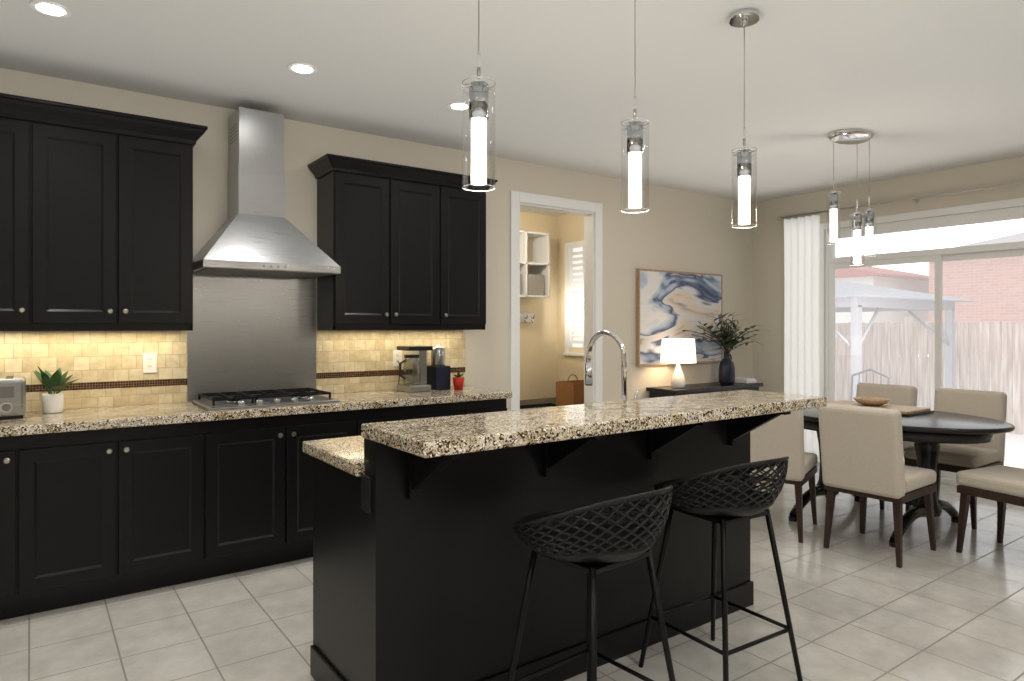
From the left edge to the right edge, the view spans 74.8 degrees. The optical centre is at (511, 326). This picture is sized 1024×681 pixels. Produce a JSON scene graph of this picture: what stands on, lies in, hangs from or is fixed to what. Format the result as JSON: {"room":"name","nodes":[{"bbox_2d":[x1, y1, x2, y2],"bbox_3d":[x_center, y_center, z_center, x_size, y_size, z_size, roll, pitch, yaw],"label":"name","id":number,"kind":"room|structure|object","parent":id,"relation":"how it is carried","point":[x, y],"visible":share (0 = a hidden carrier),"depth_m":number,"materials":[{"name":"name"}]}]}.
{"room":"kitchen","nodes":[
{"label":"kitchen","id":0,"kind":"room"},
{"bbox_2d":[0,68,752,411],"bbox_3d":[-1.307,0.000,4.578,9.860,2.720,0.120,0,0,-36],"label":"wall","id":1,"kind":"structure","parent":0,"point":[681,230],"depth_m":5.42,"materials":[{"name":"beige paint"}]},
{"bbox_2d":[0,93,207,330],"bbox_3d":[-2.849,-0.552,3.157,2.557,1.145,0.363,0,0,-36],"label":"upper cabinet","id":2,"kind":"object","parent":1,"relation":"attached to","point":[96,205],"visible":1,"depth_m":3.48,"materials":[{"name":"black wood"}]},
{"bbox_2d":[0,274,464,410],"bbox_3d":[-2.180,0.055,3.870,4.475,0.790,0.010,0,0,-36],"label":"tile backsplash","id":3,"kind":"structure","parent":1,"relation":"attached to","point":[249,333],"depth_m":4.17,"materials":[{"name":"tile"}]},
{"bbox_2d":[143,353,156,372],"bbox_3d":[-2.112,0.210,3.909,0.067,0.113,0.006,0,0,-36],"label":"outlet","id":4,"kind":"object","parent":3,"relation":"attached to","point":[149,362],"depth_m":3.91,"materials":[{"name":"white plastic"}]},
{"bbox_2d":[393,350,401,365],"bbox_3d":[-0.827,0.223,4.833,0.063,0.109,0.006,0,0,-36],"label":"outlet","id":5,"kind":"object","parent":3,"relation":"attached to","point":[397,354],"depth_m":4.83,"materials":[{"name":"white plastic"}]},
{"bbox_2d":[193,107,340,278],"bbox_3d":[-1.501,-0.810,4.053,0.777,0.979,0.489,0,0,-36],"label":"range hood","id":6,"kind":"object","parent":1,"relation":"attached to","point":[256,238],"visible":0.95,"depth_m":3.99,"materials":[{"name":"silver metal"}]},
{"bbox_2d":[308,153,497,329],"bbox_3d":[-0.732,-0.528,4.679,1.282,1.097,0.363,0,0,-36],"label":"upper cabinet","id":7,"kind":"object","parent":1,"relation":"attached to","point":[408,243],"visible":0.98,"depth_m":4.49,"materials":[{"name":"black wood"}]},
{"bbox_2d":[510,190,602,409],"bbox_3d":[0.358,0.128,5.774,1.010,2.465,0.156,0,0,-36],"label":"trim","id":8,"kind":"structure","parent":1,"relation":"attached to","point":[550,203],"depth_m":5.93,"materials":[{"name":"white wood"}]},
{"bbox_2d":[636,269,722,365],"bbox_3d":[1.673,-0.090,6.618,1.240,0.910,0.040,0,0,-36],"label":"painting","id":9,"kind":"object","parent":1,"relation":"attached to","point":[666,301],"visible":0.83,"depth_m":6.53,"materials":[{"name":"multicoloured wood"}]},
{"bbox_2d":[0,0,1023,215],"bbox_3d":[0.330,-1.410,2.300,9.860,0.100,9.590,0,0,-36],"label":"ceiling","id":10,"kind":"structure","parent":0,"point":[938,85],"depth_m":3.55,"materials":[{"name":"white paint"}]},
{"bbox_2d":[29,0,71,17],"bbox_3d":[-1.962,-1.356,2.850,0.147,0.007,0.161,0,0,-36],"label":"recessed light","id":11,"kind":"object","parent":10,"relation":"in","point":[49,8],"depth_m":2.85,"materials":[{"name":"white"}]},
{"bbox_2d":[287,63,316,74],"bbox_3d":[-1.097,-1.356,3.507,0.146,0.007,0.162,0,0,-36],"label":"recessed light","id":12,"kind":"object","parent":10,"relation":"in","point":[299,68],"depth_m":3.50,"materials":[{"name":"white"}]},
{"bbox_2d":[447,102,468,109],"bbox_3d":[-0.321,-1.356,4.100,0.148,0.007,0.161,0,0,-36],"label":"recessed light","id":13,"kind":"object","parent":10,"relation":"in","point":[453,105],"depth_m":4.10,"materials":[{"name":"white"}]},
{"bbox_2d":[462,0,495,191],"bbox_3d":[-0.105,-0.899,2.117,0.124,0.921,0.124,0,0,-36],"label":"pendant light","id":14,"kind":"object","parent":10,"relation":"hanging from","point":[479,89],"visible":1,"depth_m":2.10,"materials":[{"name":"white glass"}]},
{"bbox_2d":[621,0,649,212],"bbox_3d":[0.464,-0.899,2.525,0.124,0.921,0.124,0,0,-36],"label":"pendant light","id":15,"kind":"object","parent":10,"relation":"hanging from","point":[635,127],"visible":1,"depth_m":2.50,"materials":[{"name":"white glass"}]},
{"bbox_2d":[729,8,758,227],"bbox_3d":[1.012,-0.899,2.919,0.124,0.921,0.124,0,0,-36],"label":"pendant light","id":16,"kind":"object","parent":10,"relation":"hanging from","point":[746,17],"visible":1,"depth_m":2.90,"materials":[{"name":"white glass"}]},
{"bbox_2d":[826,129,876,265],"bbox_3d":[2.396,-0.899,4.745,0.390,0.921,0.260,0,0,-36],"label":"dining chandelier","id":17,"kind":"object","parent":10,"relation":"hanging from","point":[842,136],"visible":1,"depth_m":4.72,"materials":[{"name":"white glass"}]},
{"bbox_2d":[0,463,1023,680],"bbox_3d":[0.330,1.410,2.300,9.860,0.100,9.590,0,0,-36],"label":"floor","id":18,"kind":"structure","parent":0,"point":[947,614],"depth_m":3.07,"materials":[{"name":"tile"}]},
{"bbox_2d":[0,398,506,619],"bbox_3d":[-2.002,0.927,3.604,4.455,0.865,0.626,0,0,-36],"label":"base unit","id":19,"kind":"object","parent":18,"relation":"on","point":[87,516],"visible":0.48,"depth_m":3.41,"materials":[{"name":"black wood"}]},
{"bbox_2d":[0,376,25,419],"bbox_3d":[-2.549,0.351,3.345,0.195,0.196,0.312,0,0,-36],"label":"toaster","id":20,"kind":"object","parent":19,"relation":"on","point":[12,388],"visible":1,"depth_m":3.27,"materials":[{"name":"silver plastic"}]},
{"bbox_2d":[32,367,77,412],"bbox_3d":[-2.398,0.324,3.536,0.276,0.249,0.184,0,0,41],"label":"potted plant","id":21,"kind":"object","parent":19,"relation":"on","point":[51,402],"visible":1,"depth_m":3.49,"materials":[{"name":"green plant"}]},
{"bbox_2d":[0,385,511,436],"bbox_3d":[-1.995,0.473,3.611,4.475,0.045,0.623,0,0,-36],"label":"countertop","id":22,"kind":"structure","parent":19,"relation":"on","point":[80,419],"depth_m":3.63,"materials":[{"name":"beige stone"}]},
{"bbox_2d":[192,388,339,410],"bbox_3d":[-1.473,0.430,4.021,0.730,0.064,0.500,0,0,-36],"label":"gas cooktop","id":23,"kind":"object","parent":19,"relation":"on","point":[295,396],"visible":0.99,"depth_m":3.92,"materials":[{"name":"silver metal"}]},
{"bbox_2d":[396,346,432,391],"bbox_3d":[-0.727,0.291,4.733,0.237,0.315,0.276,0,0,-36],"label":"coffee maker","id":24,"kind":"object","parent":19,"relation":"on","point":[419,353],"visible":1,"depth_m":4.72,"materials":[{"name":"silver metal"}]},
{"bbox_2d":[427,345,450,389],"bbox_3d":[-0.535,0.289,4.849,0.120,0.320,0.160,0,0,-36],"label":"coffee grinder","id":25,"kind":"object","parent":19,"relation":"on","point":[438,373],"visible":0.91,"depth_m":4.80,"materials":[{"name":"black"}]},
{"bbox_2d":[453,371,463,389],"bbox_3d":[-0.389,0.381,4.814,0.095,0.136,0.098,0,0,-19],"label":"pot plant","id":26,"kind":"object","parent":19,"relation":"on","point":[458,381],"visible":1,"depth_m":4.78,"materials":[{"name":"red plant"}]},
{"bbox_2d":[520,397,557,409],"bbox_3d":[0.422,1.110,7.393,1.154,0.500,1.154,0,0,-36],"label":"bench","id":27,"kind":"object","parent":18,"relation":"on","point":[545,402],"visible":0.13,"depth_m":7.57,"materials":[{"name":"brown wood"}]},
{"bbox_2d":[556,374,583,405],"bbox_3d":[0.765,0.694,7.384,0.480,0.331,0.302,0,0,-36],"label":"bag","id":28,"kind":"object","parent":27,"relation":"on","point":[568,392],"visible":0.5,"depth_m":7.21,"materials":[{"name":"brown paper"}]},
{"bbox_2d":[310,411,790,680],"bbox_3d":[0.266,0.858,2.853,1.993,1.005,0.953,0,0,-36],"label":"kitchen island","id":29,"kind":"object","parent":18,"relation":"on","point":[420,564],"visible":0.87,"depth_m":2.44,"materials":[{"name":"black wood"}]},
{"bbox_2d":[303,390,826,476],"bbox_3d":[0.290,0.402,2.813,2.035,0.184,1.030,0,0,-36],"label":"countertop","id":30,"kind":"structure","parent":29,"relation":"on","point":[467,433],"depth_m":2.30,"materials":[{"name":"beige stone"}]},
{"bbox_2d":[585,330,638,400],"bbox_3d":[0.460,0.231,3.122,0.110,0.436,0.285,0,0,-36],"label":"kitchen faucet","id":31,"kind":"object","parent":29,"relation":"on","point":[588,365],"visible":0.81,"depth_m":3.06,"materials":[{"name":"silver metal"}]},
{"bbox_2d":[507,485,675,680],"bbox_3d":[0.253,0.915,2.133,0.536,0.893,0.536,0,0,-40],"label":"bar stool","id":32,"kind":"object","parent":18,"relation":"on","point":[593,548],"visible":1,"depth_m":2.00,"materials":[{"name":"black plastic"}]},
{"bbox_2d":[646,382,762,397],"bbox_3d":[1.911,0.965,6.569,1.330,0.790,0.360,0,0,-36],"label":"console table","id":33,"kind":"object","parent":18,"relation":"on","point":[660,391],"visible":0.33,"depth_m":6.32,"materials":[{"name":"black wood"}]},
{"bbox_2d":[660,338,695,387],"bbox_3d":[1.558,0.339,6.279,0.330,0.460,0.330,0,0,-36],"label":"table lamp","id":34,"kind":"object","parent":33,"relation":"on","point":[678,351],"visible":1,"depth_m":6.16,"materials":[{"name":"white fabric"}]},
{"bbox_2d":[682,313,769,384],"bbox_3d":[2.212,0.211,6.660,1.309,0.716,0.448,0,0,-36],"label":"vase","id":35,"kind":"object","parent":33,"relation":"on","point":[726,374],"visible":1,"depth_m":6.61,"materials":[{"name":"black ceramic"}]},
{"bbox_2d":[735,377,756,382],"bbox_3d":[2.368,0.547,6.892,0.170,0.044,0.230,0,0,-36],"label":"books","id":36,"kind":"object","parent":33,"relation":"on","point":[737,379],"visible":0.74,"depth_m":6.83,"materials":[{"name":"white paper"}]},
{"bbox_2d":[639,456,802,680],"bbox_3d":[0.809,0.915,2.619,0.536,0.893,0.536,0,0,-33],"label":"bar stool","id":37,"kind":"object","parent":18,"relation":"on","point":[724,506],"visible":0.87,"depth_m":2.49,"materials":[{"name":"black plastic"}]},
{"bbox_2d":[750,410,817,542],"bbox_3d":[1.764,0.913,4.517,0.458,0.894,0.580,0,0,34],"label":"dining chair","id":38,"kind":"object","parent":18,"relation":"on","point":[782,436],"visible":0.44,"depth_m":4.24,"materials":[{"name":"beige fabric"}]},
{"bbox_2d":[825,383,917,509],"bbox_3d":[2.860,0.913,5.331,0.580,0.894,0.458,0,0,-36],"label":"dining chair","id":39,"kind":"object","parent":18,"relation":"on","point":[904,395],"visible":0.25,"depth_m":5.37,"materials":[{"name":"beige fabric"}]},
{"bbox_2d":[818,403,935,567],"bbox_3d":[2.226,0.913,4.086,0.580,0.894,0.458,0,0,-38],"label":"dining chair","id":40,"kind":"object","parent":18,"relation":"on","point":[862,455],"visible":0.94,"depth_m":3.92,"materials":[{"name":"beige fabric"}]},
{"bbox_2d":[788,408,1014,547],"bbox_3d":[2.538,0.983,4.693,1.080,0.755,1.620,0,0,-36],"label":"dining table","id":41,"kind":"object","parent":18,"relation":"on","point":[927,431],"visible":0.48,"depth_m":4.33,"materials":[{"name":"black wood"}]},
{"bbox_2d":[827,397,933,415],"bbox_3d":[2.645,0.564,4.905,0.380,0.080,0.660,0,0,-36],"label":"table runner","id":42,"kind":"object","parent":41,"relation":"on","point":[877,402],"visible":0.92,"depth_m":4.83,"materials":[{"name":"beige fabric"}]},
{"bbox_2d":[905,388,1006,529],"bbox_3d":[3.210,0.913,4.843,0.580,0.894,0.458,0,0,-36],"label":"dining chair","id":43,"kind":"object","parent":18,"relation":"on","point":[955,458],"visible":0.63,"depth_m":4.80,"materials":[{"name":"beige fabric"}]},
{"bbox_2d":[956,465,1023,552],"bbox_3d":[3.007,0.913,3.894,0.458,0.894,0.580,0,0,-26],"label":"dining chair","id":44,"kind":"object","parent":18,"relation":"on","point":[1002,484],"visible":1,"depth_m":3.97,"materials":[{"name":"beige fabric"}]},
{"bbox_2d":[520,212,583,399],"bbox_3d":[-0.045,0.000,6.746,2.940,2.720,1.930,0,0,-36],"label":"wall","id":45,"kind":"structure","parent":0,"point":[543,363],"depth_m":8.08,"materials":[{"name":"beige paint"}]},
{"bbox_2d":[520,230,549,322],"bbox_3d":[0.074,-0.563,7.660,0.660,1.033,0.314,0,0,-36],"label":"shelves","id":46,"kind":"object","parent":45,"relation":"attached to","point":[534,246],"visible":0.52,"depth_m":7.72,"materials":[{"name":"white wood"}]},
{"bbox_2d":[563,240,583,355],"bbox_3d":[0.838,-0.335,7.830,0.060,1.350,0.680,0,0,-36],"label":"window shutter","id":47,"kind":"object","parent":45,"relation":"attached to","point":[574,256],"visible":0.5,"depth_m":7.98,"materials":[{"name":"white wood"}]},
{"bbox_2d":[753,156,1023,392],"bbox_3d":[4.883,0.000,4.309,0.120,2.720,7.540,0,0,-36],"label":"wall","id":48,"kind":"structure","parent":0,"point":[768,235],"depth_m":6.71,"materials":[{"name":"beige paint"}]},
{"bbox_2d":[776,181,1023,219],"bbox_3d":[3.653,-1.130,5.808,0.122,0.044,2.954,0,0,-36],"label":"curtain rod","id":49,"kind":"object","parent":48,"relation":"attached to","point":[915,199],"visible":0.88,"depth_m":5.91,"materials":[{"name":"silver metal"}]},
{"bbox_2d":[784,210,819,461],"bbox_3d":[2.921,0.093,6.761,0.065,2.493,0.378,0,0,-36],"label":"drape","id":50,"kind":"object","parent":49,"relation":"hanging from","point":[801,234],"visible":0.82,"depth_m":6.76,"materials":[{"name":"fabric"}]},
{"bbox_2d":[818,197,1023,485],"bbox_3d":[3.736,0.198,5.899,0.088,2.325,1.980,0,0,-36],"label":"sliding door frame","id":51,"kind":"structure","parent":48,"relation":"in","point":[1010,249],"depth_m":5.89,"materials":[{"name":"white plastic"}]},
{"label":"outside","id":52,"kind":"structure","parent":0,"visible":0},
{"bbox_2d":[918,357,1023,468],"bbox_3d":[15.980,1.600,17.640,33.458,0.360,38.000,0,0,-36],"label":"ground","id":53,"kind":"structure","parent":52,"point":[1014,443],"depth_m":9.23,"materials":[{"name":"white"}]},
{"bbox_2d":[850,369,888,400],"bbox_3d":[3.857,0.944,7.426,0.471,0.953,0.440,0,0,-36],"label":"patio chair","id":54,"kind":"object","parent":53,"relation":"on","point":[874,371],"visible":0.27,"depth_m":7.58,"materials":[{"name":"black metal"}]},
{"bbox_2d":[835,280,981,400],"bbox_3d":[4.378,0.450,9.931,3.200,2.420,3.380,0,0,-36],"label":"gazebo","id":55,"kind":"object","parent":53,"relation":"on","point":[855,298],"visible":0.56,"depth_m":8.52,"materials":[{"name":"white wood"}]},
{"bbox_2d":[835,317,1023,434],"bbox_3d":[8.024,0.740,10.117,0.100,1.840,25.068,0,0,-36],"label":"fence","id":56,"kind":"object","parent":53,"relation":"on","point":[889,349],"visible":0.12,"depth_m":11.36,"materials":[{"name":"brown wood"}]},
{"bbox_2d":[835,232,1023,359],"bbox_3d":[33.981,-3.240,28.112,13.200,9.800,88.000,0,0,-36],"label":"house","id":57,"kind":"structure","parent":53,"relation":"on","point":[998,283],"depth_m":35.15,"materials":[{"name":"brick"}]}
]}

